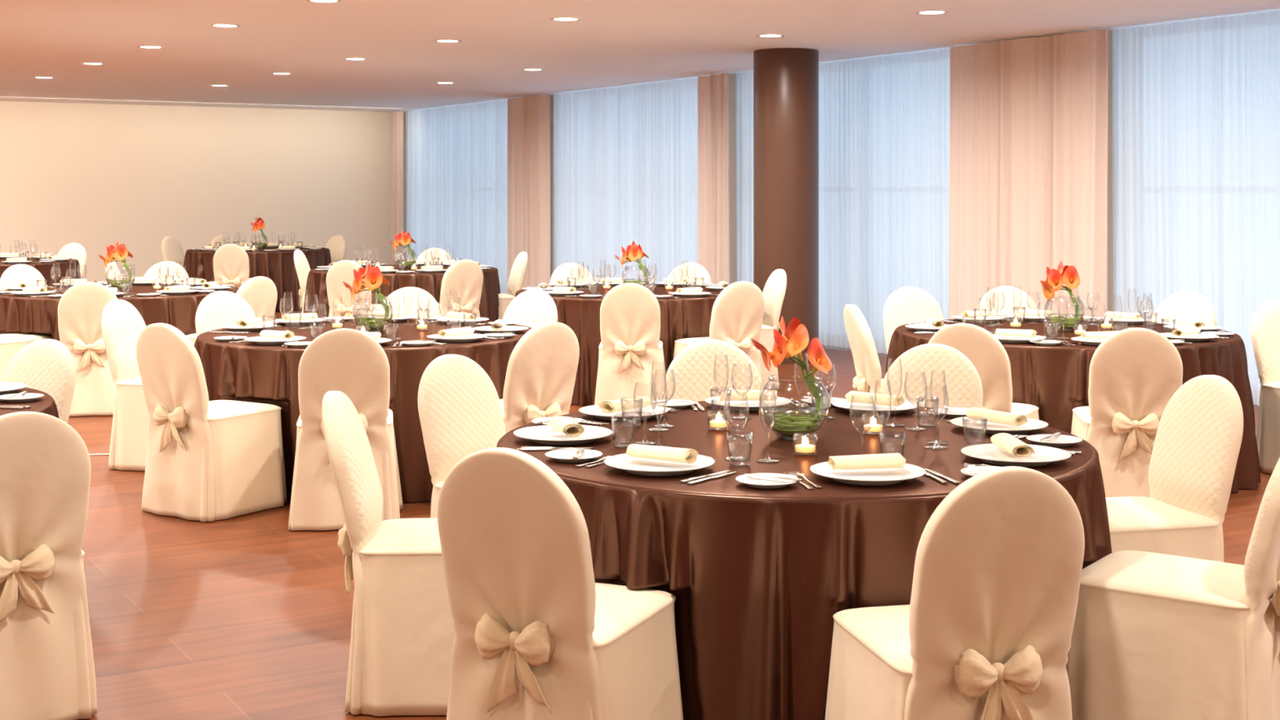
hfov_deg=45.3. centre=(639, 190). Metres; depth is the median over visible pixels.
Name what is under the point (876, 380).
champagne flute
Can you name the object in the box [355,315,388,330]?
grass
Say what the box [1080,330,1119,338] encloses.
napkin
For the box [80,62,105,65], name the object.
recessed light
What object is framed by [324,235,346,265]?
banquet chair
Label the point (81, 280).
napkin
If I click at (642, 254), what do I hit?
calla lily
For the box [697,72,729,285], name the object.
curtain
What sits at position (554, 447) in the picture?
knife
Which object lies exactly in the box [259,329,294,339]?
napkin
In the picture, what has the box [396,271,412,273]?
plate
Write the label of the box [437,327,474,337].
napkin
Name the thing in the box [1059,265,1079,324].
calla lily
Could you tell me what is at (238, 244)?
napkin
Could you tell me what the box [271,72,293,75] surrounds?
recessed light
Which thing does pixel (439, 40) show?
recessed light
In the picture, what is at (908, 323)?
plate
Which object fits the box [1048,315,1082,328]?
grass
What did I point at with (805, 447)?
candle
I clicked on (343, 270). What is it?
banquet chair
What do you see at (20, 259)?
napkin
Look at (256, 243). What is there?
grass
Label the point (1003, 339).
dinner plate
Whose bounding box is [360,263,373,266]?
dinner plate
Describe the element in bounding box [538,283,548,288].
napkin
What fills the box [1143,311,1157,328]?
water tumbler
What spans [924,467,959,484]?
knife
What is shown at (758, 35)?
recessed light
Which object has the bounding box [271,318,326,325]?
dinner plate
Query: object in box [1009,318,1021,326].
candle
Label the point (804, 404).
fork
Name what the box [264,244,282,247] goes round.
dinner plate
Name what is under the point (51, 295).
plate
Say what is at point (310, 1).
recessed light
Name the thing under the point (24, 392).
butter knife
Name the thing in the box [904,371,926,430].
wine glass
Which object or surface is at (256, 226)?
calla lily
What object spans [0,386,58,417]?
tablecloth
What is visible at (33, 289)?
napkin
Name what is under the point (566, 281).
napkin
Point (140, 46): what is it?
recessed light
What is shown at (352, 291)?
calla lily
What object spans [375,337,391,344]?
dinner plate
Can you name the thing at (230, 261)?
banquet chair
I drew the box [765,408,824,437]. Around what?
grass
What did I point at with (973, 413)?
napkin
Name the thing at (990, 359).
banquet chair
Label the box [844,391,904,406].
napkin
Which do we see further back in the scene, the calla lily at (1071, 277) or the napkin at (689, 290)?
the napkin at (689, 290)
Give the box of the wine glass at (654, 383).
[633,382,657,444]
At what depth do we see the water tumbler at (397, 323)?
7.73 m
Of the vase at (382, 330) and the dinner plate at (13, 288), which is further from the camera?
the dinner plate at (13, 288)
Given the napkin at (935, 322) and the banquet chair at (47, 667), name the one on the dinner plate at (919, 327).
the napkin at (935, 322)
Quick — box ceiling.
[0,0,1279,111]
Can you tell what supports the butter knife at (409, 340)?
on the plate at (407, 343)
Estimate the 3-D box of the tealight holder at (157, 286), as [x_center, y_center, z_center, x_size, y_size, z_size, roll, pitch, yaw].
[-3.712,0.729,11.786,0.072,0.060,0.072,0,0,0]
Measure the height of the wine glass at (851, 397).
0.181 m
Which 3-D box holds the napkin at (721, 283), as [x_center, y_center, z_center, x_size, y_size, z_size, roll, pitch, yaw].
[0.644,0.717,11.720,0.070,0.039,0.198,0,0,-3]
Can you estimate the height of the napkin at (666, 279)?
0.039 m
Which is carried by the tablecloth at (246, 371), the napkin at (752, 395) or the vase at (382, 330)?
the vase at (382, 330)
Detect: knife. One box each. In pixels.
[0,405,31,408]
[0,406,23,408]
[8,391,26,398]
[209,331,248,333]
[408,340,435,342]
[484,332,513,334]
[516,448,591,450]
[520,446,594,448]
[537,417,577,424]
[564,416,609,424]
[573,448,584,459]
[581,421,602,424]
[650,400,693,403]
[680,469,732,482]
[686,471,736,484]
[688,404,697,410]
[694,400,704,410]
[744,473,802,481]
[802,395,834,401]
[915,332,934,333]
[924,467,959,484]
[924,471,947,484]
[942,405,964,413]
[964,466,1019,471]
[995,315,1024,316]
[1036,338,1063,342]
[1040,431,1061,440]
[1064,449,1081,453]
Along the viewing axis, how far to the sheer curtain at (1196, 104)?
11.07 m
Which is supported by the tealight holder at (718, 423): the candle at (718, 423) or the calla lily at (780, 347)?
the candle at (718, 423)
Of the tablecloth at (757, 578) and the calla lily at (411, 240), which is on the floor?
the tablecloth at (757, 578)
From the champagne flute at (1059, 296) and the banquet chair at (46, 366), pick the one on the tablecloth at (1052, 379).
the champagne flute at (1059, 296)
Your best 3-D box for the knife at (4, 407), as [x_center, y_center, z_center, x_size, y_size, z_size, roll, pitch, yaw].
[-2.253,0.756,5.351,0.215,0.007,0.018,0,0,9]
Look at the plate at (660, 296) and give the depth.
10.81 m
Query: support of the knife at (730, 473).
on the tablecloth at (757, 578)
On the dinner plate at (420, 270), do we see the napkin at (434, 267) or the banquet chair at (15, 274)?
the napkin at (434, 267)
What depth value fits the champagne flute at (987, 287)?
8.59 m
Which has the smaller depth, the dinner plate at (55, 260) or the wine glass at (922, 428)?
the wine glass at (922, 428)
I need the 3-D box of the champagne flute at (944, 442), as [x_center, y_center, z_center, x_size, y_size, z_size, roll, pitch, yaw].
[0.896,0.650,4.611,0.064,0.217,0.064,0,0,0]
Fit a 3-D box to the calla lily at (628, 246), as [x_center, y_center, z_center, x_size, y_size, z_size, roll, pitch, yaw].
[-0.038,0.568,11.664,0.096,0.307,0.156,0,0,-36]
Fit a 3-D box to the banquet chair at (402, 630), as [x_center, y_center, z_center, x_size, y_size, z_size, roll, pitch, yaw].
[-0.633,1.058,4.651,0.642,0.901,0.523,0,0,-2]
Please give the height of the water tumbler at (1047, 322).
0.088 m
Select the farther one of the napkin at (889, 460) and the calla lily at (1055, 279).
the calla lily at (1055, 279)
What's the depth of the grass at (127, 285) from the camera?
11.66 m
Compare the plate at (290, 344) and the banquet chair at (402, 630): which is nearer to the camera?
the banquet chair at (402, 630)
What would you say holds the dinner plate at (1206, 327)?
on the tablecloth at (1052, 379)
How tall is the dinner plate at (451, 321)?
0.022 m
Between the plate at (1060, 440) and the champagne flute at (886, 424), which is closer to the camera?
the plate at (1060, 440)
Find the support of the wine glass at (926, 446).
on the tablecloth at (757, 578)
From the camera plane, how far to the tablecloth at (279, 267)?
19.18 m
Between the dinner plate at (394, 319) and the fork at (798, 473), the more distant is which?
the dinner plate at (394, 319)
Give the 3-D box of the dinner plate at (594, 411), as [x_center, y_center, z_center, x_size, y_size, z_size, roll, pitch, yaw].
[-0.055,0.748,5.160,0.303,0.022,0.303,0,0,-11]
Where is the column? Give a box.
[753,48,818,364]
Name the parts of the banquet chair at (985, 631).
seat, backrest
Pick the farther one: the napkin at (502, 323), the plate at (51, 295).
the plate at (51, 295)
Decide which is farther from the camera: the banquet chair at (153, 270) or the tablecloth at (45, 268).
the tablecloth at (45, 268)
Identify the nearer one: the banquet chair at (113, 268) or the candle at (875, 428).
the candle at (875, 428)
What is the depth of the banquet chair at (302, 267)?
15.60 m
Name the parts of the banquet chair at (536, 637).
backrest, seat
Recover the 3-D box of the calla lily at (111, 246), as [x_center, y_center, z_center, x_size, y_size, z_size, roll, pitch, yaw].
[-3.986,0.568,11.722,0.156,0.307,0.096,0,0,22]
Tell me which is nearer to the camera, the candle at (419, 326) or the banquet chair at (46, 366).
the banquet chair at (46, 366)
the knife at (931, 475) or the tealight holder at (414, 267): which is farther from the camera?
the tealight holder at (414, 267)
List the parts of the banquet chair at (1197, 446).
seat, backrest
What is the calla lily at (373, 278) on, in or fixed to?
in the vase at (382, 330)
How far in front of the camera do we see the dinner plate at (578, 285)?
12.05 m
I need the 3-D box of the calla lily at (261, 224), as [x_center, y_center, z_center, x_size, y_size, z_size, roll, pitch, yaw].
[-4.912,0.552,19.870,0.110,0.354,0.105,0,0,0]
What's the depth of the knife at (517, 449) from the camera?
4.48 m
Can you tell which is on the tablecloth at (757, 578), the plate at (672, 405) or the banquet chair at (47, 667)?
the plate at (672, 405)
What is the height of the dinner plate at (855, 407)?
0.022 m
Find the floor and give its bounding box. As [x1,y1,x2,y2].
[67,310,1271,719]
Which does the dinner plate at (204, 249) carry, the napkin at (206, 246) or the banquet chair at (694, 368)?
the napkin at (206, 246)
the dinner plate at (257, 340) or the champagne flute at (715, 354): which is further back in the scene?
the dinner plate at (257, 340)
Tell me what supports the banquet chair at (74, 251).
on the floor
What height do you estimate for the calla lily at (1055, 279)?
0.319 m
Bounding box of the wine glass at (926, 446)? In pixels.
[924,386,948,448]
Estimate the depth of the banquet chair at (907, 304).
9.62 m
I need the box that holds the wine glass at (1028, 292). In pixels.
[1026,292,1039,324]
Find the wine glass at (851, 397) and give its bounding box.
[849,397,875,435]
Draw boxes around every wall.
[0,101,390,282]
[403,30,1114,311]
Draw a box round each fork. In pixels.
[574,453,619,466]
[584,462,604,466]
[784,471,813,488]
[790,401,805,407]
[790,471,822,488]
[793,400,809,407]
[913,408,934,415]
[920,411,935,415]
[963,462,991,466]
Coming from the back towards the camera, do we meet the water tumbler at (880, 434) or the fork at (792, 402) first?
the fork at (792, 402)
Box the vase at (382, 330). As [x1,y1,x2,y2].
[352,295,393,332]
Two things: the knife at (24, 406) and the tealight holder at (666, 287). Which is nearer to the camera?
the knife at (24, 406)
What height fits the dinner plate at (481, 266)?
0.022 m
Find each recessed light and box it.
[32,76,55,78]
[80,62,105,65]
[137,45,164,48]
[208,23,240,27]
[209,84,229,86]
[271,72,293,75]
[306,0,342,3]
[343,57,368,60]
[434,39,461,42]
[435,81,455,84]
[521,68,544,71]
[550,17,581,21]
[756,34,785,37]
[915,9,948,14]
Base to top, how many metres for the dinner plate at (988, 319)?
0.022 m
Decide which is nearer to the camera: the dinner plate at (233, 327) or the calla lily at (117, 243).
the dinner plate at (233, 327)
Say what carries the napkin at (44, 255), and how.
on the dinner plate at (37, 257)
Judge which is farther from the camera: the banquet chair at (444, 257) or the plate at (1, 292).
the banquet chair at (444, 257)
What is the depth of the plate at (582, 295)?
10.87 m
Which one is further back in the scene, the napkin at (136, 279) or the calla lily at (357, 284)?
the napkin at (136, 279)
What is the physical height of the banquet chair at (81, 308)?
0.901 m
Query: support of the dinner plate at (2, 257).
on the tablecloth at (45, 268)
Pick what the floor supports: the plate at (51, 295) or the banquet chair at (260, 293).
the banquet chair at (260, 293)
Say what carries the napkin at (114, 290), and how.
on the dinner plate at (118, 293)
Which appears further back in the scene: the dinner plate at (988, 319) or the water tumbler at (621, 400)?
the dinner plate at (988, 319)
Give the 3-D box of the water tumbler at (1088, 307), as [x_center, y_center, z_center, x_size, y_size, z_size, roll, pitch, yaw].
[2.561,0.715,8.791,0.073,0.088,0.073,0,0,0]
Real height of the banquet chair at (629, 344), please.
0.901 m
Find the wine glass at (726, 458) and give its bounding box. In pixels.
[724,395,749,460]
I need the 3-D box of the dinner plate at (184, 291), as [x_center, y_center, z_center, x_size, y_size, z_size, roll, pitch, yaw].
[-3.401,0.748,11.289,0.303,0.022,0.303,0,0,-13]
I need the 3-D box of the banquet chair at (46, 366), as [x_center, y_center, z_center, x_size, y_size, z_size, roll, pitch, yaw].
[-2.574,1.058,6.020,0.522,0.901,0.642,0,0,29]
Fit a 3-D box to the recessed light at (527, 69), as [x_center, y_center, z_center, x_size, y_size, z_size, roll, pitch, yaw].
[-1.100,-1.244,15.770,0.230,0.006,0.230,0,0,0]
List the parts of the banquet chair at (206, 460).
backrest, seat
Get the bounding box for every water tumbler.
[262,315,275,329]
[383,323,398,341]
[611,414,635,447]
[620,397,643,426]
[710,387,731,415]
[726,431,752,466]
[810,388,831,415]
[879,431,905,456]
[915,397,938,426]
[962,416,987,446]
[973,308,986,324]
[1044,321,1059,340]
[1080,306,1093,323]
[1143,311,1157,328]
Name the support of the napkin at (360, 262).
on the dinner plate at (362, 265)
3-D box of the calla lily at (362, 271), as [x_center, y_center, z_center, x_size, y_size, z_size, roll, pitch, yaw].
[-1.455,0.568,8.280,0.156,0.307,0.096,0,0,34]
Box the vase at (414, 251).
[394,250,417,269]
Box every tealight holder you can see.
[151,281,161,289]
[330,317,343,328]
[355,324,369,332]
[410,263,417,269]
[415,319,428,330]
[602,281,611,289]
[664,282,673,289]
[707,408,730,431]
[792,431,817,456]
[861,413,884,435]
[1008,316,1022,328]
[1073,324,1087,336]
[1099,317,1113,329]
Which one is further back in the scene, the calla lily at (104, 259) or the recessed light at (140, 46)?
the recessed light at (140, 46)
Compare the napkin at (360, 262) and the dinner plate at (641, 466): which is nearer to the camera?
the dinner plate at (641, 466)
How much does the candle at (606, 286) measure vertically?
0.045 m
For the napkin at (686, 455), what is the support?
on the dinner plate at (641, 466)
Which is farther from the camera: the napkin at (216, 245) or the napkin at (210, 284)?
the napkin at (216, 245)
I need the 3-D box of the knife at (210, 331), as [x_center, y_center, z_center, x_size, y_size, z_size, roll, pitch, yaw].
[-2.192,0.756,8.175,0.215,0.007,0.019,0,0,9]
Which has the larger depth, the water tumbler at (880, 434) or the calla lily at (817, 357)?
the calla lily at (817, 357)
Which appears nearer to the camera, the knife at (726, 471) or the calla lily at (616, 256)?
the knife at (726, 471)
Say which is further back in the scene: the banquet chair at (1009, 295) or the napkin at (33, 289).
the napkin at (33, 289)
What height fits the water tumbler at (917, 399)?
0.088 m
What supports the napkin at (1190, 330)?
on the dinner plate at (1198, 336)
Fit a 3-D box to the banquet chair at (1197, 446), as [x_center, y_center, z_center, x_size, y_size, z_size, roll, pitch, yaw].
[1.597,1.058,4.982,0.642,0.901,0.522,0,0,-14]
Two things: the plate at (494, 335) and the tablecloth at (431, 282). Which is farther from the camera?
the tablecloth at (431, 282)
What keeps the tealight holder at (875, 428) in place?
on the tablecloth at (757, 578)
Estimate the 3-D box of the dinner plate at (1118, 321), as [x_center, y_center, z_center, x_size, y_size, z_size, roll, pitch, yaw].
[2.780,0.748,8.810,0.303,0.022,0.303,0,0,-43]
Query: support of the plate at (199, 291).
on the tablecloth at (19, 314)
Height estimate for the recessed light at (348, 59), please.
0.006 m
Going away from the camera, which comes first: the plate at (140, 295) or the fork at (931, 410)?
the fork at (931, 410)
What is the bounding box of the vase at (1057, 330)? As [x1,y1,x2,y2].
[1044,296,1085,331]
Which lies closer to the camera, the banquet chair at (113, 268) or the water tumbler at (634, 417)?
the water tumbler at (634, 417)
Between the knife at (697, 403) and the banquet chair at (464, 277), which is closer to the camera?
the knife at (697, 403)
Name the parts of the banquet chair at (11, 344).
backrest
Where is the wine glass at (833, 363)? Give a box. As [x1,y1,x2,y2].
[814,363,835,418]
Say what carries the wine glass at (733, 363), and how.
on the tablecloth at (757, 578)
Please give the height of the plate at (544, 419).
0.015 m
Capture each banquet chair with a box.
[0,264,45,290]
[0,333,51,382]
[0,338,75,423]
[0,411,97,719]
[57,242,86,278]
[57,281,117,416]
[101,299,149,471]
[105,261,122,283]
[136,323,287,521]
[143,261,188,283]
[160,236,184,267]
[186,276,277,346]
[195,290,255,337]
[210,235,236,246]
[213,244,250,288]
[288,328,403,530]
[293,249,310,313]
[321,391,455,715]
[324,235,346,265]
[325,260,381,319]
[378,286,440,318]
[417,248,451,264]
[417,354,506,518]
[437,259,483,317]
[437,447,683,719]
[497,251,528,319]
[499,321,579,433]
[502,288,557,328]
[550,262,594,286]
[594,283,666,404]
[664,339,762,401]
[668,262,711,284]
[673,280,764,384]
[759,269,786,390]
[825,466,1084,719]
[843,304,884,394]
[880,343,982,408]
[882,286,943,353]
[928,323,1039,419]
[977,285,1037,315]
[1066,457,1279,719]
[1071,328,1182,497]
[1106,374,1243,562]
[1151,290,1217,325]
[1250,300,1279,474]
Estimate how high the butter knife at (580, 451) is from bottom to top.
0.007 m
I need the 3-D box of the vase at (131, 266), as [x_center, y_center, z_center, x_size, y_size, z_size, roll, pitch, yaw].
[-3.965,0.665,11.700,0.216,0.188,0.216,0,0,-34]
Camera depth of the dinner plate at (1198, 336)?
7.83 m
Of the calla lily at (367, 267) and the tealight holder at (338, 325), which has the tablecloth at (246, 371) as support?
the tealight holder at (338, 325)
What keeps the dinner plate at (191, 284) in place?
on the tablecloth at (19, 314)
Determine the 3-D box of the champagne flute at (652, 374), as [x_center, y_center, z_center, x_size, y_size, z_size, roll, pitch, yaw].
[0.056,0.650,4.531,0.064,0.217,0.064,0,0,0]
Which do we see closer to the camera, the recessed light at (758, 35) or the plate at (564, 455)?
the plate at (564, 455)
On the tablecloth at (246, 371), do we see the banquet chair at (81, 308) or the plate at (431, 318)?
the plate at (431, 318)
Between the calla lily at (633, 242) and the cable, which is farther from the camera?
the calla lily at (633, 242)
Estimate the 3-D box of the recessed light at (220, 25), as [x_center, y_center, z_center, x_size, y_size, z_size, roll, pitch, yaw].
[-3.130,-1.244,11.570,0.230,0.006,0.230,0,0,0]
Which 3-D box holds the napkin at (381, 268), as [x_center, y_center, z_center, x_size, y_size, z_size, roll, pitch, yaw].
[-2.381,0.717,14.199,0.198,0.039,0.070,0,0,13]
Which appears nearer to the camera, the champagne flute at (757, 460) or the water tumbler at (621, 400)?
the champagne flute at (757, 460)
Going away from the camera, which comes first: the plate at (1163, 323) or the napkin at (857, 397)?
the napkin at (857, 397)
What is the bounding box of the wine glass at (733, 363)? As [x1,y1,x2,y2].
[731,363,752,419]
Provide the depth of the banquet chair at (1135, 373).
6.84 m
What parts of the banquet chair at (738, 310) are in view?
seat, backrest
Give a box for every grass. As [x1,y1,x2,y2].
[107,279,132,288]
[253,242,266,248]
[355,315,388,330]
[396,260,415,267]
[623,280,646,286]
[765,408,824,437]
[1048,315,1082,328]
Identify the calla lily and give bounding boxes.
[98,254,133,288]
[105,246,132,287]
[109,244,129,284]
[112,240,131,284]
[114,244,131,284]
[118,244,133,284]
[250,222,266,246]
[253,221,265,246]
[256,217,266,241]
[257,219,265,246]
[342,280,389,328]
[351,269,388,324]
[357,266,386,323]
[361,261,387,324]
[364,266,387,324]
[369,266,390,324]
[389,240,415,266]
[394,234,414,266]
[397,233,413,263]
[399,229,413,266]
[400,232,413,265]
[407,232,415,259]
[614,254,647,284]
[621,245,646,278]
[625,244,645,282]
[626,240,646,277]
[628,244,645,279]
[638,244,648,279]
[751,338,822,430]
[771,328,821,430]
[779,315,820,429]
[783,316,817,422]
[784,324,819,427]
[789,337,831,422]
[1040,280,1079,325]
[1045,266,1075,322]
[1047,268,1079,325]
[1057,260,1078,324]
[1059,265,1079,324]
[1061,265,1076,322]
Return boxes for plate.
[0,255,23,258]
[0,260,31,263]
[0,291,14,294]
[0,382,26,395]
[0,393,44,402]
[4,286,46,291]
[10,290,55,296]
[33,256,62,259]
[39,260,54,262]
[40,258,69,261]
[48,294,62,297]
[53,283,78,287]
[114,292,124,296]
[125,280,164,285]
[136,293,159,296]
[156,289,199,294]
[177,281,217,286]
[190,285,231,290]
[195,289,214,293]
[197,248,218,250]
[213,336,247,341]
[215,284,232,286]
[219,323,276,331]
[244,335,306,344]
[262,321,278,324]
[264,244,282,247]
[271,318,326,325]
[275,248,299,250]
[284,341,311,346]
[302,246,325,248]
[315,268,328,271]
[317,266,330,268]
[324,316,352,321]
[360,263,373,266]
[364,315,415,322]
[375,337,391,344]
[380,269,398,273]
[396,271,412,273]
[400,340,434,346]
[402,262,432,266]
[416,269,447,272]
[425,316,446,320]
[426,333,487,342]
[435,317,488,324]
[472,325,528,333]
[480,265,492,267]
[486,333,515,337]
[488,321,517,325]
[513,425,612,444]
[522,287,552,291]
[531,417,582,425]
[544,448,602,462]
[545,290,583,296]
[547,283,586,287]
[578,404,668,420]
[579,294,601,297]
[583,282,595,285]
[593,281,631,285]
[604,453,715,475]
[650,399,695,408]
[654,295,671,298]
[657,282,694,286]
[669,291,711,297]
[700,284,719,286]
[705,285,724,290]
[705,395,791,410]
[735,472,798,488]
[802,396,844,406]
[809,461,925,484]
[831,399,920,414]
[905,321,928,324]
[905,324,949,332]
[933,407,969,417]
[950,416,1048,434]
[951,315,1004,322]
[960,443,1071,466]
[960,466,999,477]
[993,333,1046,342]
[1008,314,1059,321]
[1026,434,1082,446]
[1029,339,1061,345]
[1067,315,1096,320]
[1070,336,1105,345]
[1096,316,1151,324]
[1158,321,1177,325]
[1160,332,1218,342]
[1163,324,1222,332]
[1169,340,1184,345]
[1201,331,1234,337]
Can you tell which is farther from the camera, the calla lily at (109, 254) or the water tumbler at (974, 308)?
the calla lily at (109, 254)
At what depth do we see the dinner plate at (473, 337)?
7.79 m
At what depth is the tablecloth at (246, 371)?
7.46 m
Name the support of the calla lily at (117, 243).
in the vase at (131, 266)
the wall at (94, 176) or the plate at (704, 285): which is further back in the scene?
the wall at (94, 176)
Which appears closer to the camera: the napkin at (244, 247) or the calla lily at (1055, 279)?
the calla lily at (1055, 279)
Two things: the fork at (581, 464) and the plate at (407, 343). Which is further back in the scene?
the plate at (407, 343)
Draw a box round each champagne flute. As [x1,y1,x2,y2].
[648,361,668,431]
[650,373,669,447]
[711,354,729,421]
[755,383,778,462]
[874,380,891,429]
[884,360,904,426]
[927,370,948,444]
[985,287,996,326]
[1057,296,1069,338]
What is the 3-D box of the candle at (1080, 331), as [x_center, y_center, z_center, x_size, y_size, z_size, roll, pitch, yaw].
[2.303,0.726,8.022,0.059,0.045,0.059,0,0,0]
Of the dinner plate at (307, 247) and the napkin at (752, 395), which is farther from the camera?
the dinner plate at (307, 247)
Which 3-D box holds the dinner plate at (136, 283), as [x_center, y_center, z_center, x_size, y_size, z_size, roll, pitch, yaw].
[-3.999,0.748,12.390,0.303,0.022,0.303,0,0,1]
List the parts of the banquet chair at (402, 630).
backrest, seat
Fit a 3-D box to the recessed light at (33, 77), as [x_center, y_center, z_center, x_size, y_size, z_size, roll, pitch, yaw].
[-6.560,-1.244,16.880,0.230,0.006,0.230,0,0,0]
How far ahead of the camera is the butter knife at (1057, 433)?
4.62 m
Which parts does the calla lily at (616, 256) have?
stem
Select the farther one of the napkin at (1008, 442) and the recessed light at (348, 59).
the recessed light at (348, 59)
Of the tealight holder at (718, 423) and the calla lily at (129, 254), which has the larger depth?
the calla lily at (129, 254)
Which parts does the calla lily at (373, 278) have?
stem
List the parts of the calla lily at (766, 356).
stem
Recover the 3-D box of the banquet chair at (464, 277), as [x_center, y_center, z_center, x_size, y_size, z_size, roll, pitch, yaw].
[-1.711,1.058,13.806,0.522,0.901,0.642,0,0,-35]
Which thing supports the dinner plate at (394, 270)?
on the tablecloth at (431, 282)
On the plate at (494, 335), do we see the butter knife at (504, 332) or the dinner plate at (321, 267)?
the butter knife at (504, 332)
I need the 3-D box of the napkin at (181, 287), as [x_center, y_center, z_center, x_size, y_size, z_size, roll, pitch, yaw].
[-3.408,0.717,11.294,0.070,0.039,0.198,0,0,33]
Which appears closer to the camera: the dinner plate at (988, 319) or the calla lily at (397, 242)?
the dinner plate at (988, 319)
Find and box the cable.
[88,453,109,455]
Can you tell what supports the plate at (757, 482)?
on the tablecloth at (757, 578)
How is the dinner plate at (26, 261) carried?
on the tablecloth at (45, 268)
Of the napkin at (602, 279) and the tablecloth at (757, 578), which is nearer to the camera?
the tablecloth at (757, 578)
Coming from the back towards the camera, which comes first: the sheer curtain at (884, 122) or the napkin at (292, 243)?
the napkin at (292, 243)
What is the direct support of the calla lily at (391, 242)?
in the vase at (414, 251)
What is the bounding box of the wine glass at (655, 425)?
[653,369,675,426]
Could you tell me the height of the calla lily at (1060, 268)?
0.355 m
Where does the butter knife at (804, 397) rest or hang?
on the plate at (825, 403)
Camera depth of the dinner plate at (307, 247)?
19.95 m
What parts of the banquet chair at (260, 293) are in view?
seat, backrest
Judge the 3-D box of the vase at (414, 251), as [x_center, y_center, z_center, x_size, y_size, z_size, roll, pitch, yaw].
[-2.274,0.665,14.894,0.216,0.188,0.216,0,0,4]
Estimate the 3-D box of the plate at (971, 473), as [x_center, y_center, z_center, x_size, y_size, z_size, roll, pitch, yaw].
[0.933,0.752,4.063,0.164,0.015,0.164,0,0,32]
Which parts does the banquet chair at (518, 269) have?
seat, backrest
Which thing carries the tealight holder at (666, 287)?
on the tablecloth at (682, 317)
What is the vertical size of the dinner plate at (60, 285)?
0.022 m
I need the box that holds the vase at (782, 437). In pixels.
[760,374,830,440]
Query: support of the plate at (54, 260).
on the tablecloth at (45, 268)
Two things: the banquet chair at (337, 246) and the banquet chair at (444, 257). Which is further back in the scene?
the banquet chair at (337, 246)
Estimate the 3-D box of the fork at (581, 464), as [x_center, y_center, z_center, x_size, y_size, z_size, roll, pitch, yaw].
[-0.112,0.753,4.291,0.025,0.010,0.195,0,0,39]
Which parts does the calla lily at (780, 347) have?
stem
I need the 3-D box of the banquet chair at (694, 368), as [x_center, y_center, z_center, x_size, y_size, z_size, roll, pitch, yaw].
[0.320,1.058,5.957,0.522,0.901,0.642,0,0,-6]
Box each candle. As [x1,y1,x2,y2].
[153,282,160,288]
[332,319,342,327]
[416,320,427,328]
[603,282,610,288]
[665,283,672,288]
[709,412,728,427]
[795,435,815,453]
[863,416,882,431]
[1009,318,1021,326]
[1074,324,1086,333]
[1101,319,1111,327]
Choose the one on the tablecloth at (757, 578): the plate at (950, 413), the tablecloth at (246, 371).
the plate at (950, 413)
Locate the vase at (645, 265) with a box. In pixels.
[622,265,650,287]
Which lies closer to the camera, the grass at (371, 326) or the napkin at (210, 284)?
the grass at (371, 326)
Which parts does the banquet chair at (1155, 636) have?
seat, backrest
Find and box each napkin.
[0,253,20,256]
[5,257,26,261]
[17,282,35,288]
[22,286,47,292]
[38,253,54,257]
[47,255,60,259]
[59,278,87,284]
[108,287,117,293]
[131,276,157,281]
[164,284,191,291]
[186,277,206,283]
[202,281,217,288]
[204,245,217,248]
[207,244,219,246]
[235,243,251,245]
[235,317,262,327]
[240,246,251,249]
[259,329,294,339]
[264,242,279,245]
[280,245,295,248]
[281,312,317,320]
[289,242,303,245]
[351,260,368,264]
[364,332,381,339]
[371,310,407,316]
[377,266,394,270]
[407,259,427,262]
[421,265,443,270]
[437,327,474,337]
[445,311,476,319]
[448,259,458,263]
[490,319,506,329]
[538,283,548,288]
[548,416,584,436]
[551,286,576,292]
[555,279,579,284]
[598,396,651,413]
[600,277,625,282]
[625,444,698,463]
[662,277,688,283]
[675,287,702,293]
[718,281,728,288]
[720,389,777,400]
[827,453,906,470]
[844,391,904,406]
[925,318,944,328]
[961,311,995,318]
[964,407,1027,426]
[990,432,1034,457]
[995,328,1036,337]
[1017,309,1052,316]
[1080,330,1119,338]
[1104,311,1141,319]
[1171,326,1200,336]
[1176,318,1204,328]
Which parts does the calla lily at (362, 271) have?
stem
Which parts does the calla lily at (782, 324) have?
stem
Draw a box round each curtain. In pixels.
[389,111,404,264]
[405,99,507,293]
[507,93,550,289]
[552,77,697,284]
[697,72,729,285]
[736,48,950,354]
[948,28,1107,319]
[1111,9,1279,405]
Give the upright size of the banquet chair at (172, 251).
0.901 m
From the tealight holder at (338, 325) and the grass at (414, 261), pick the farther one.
the grass at (414, 261)
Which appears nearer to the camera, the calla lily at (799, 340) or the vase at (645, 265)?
the calla lily at (799, 340)
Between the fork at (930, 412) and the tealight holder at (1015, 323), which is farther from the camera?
the tealight holder at (1015, 323)
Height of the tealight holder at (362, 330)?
0.060 m
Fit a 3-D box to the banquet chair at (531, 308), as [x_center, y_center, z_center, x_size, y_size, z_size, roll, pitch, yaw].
[-0.815,1.058,9.192,0.522,0.901,0.642,0,0,34]
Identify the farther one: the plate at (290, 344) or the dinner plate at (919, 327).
the dinner plate at (919, 327)
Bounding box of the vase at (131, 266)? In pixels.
[105,266,135,290]
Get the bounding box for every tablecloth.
[0,257,80,286]
[0,283,239,341]
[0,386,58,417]
[183,246,331,311]
[194,318,532,502]
[303,264,500,321]
[496,400,1111,719]
[515,284,721,405]
[884,317,1260,495]

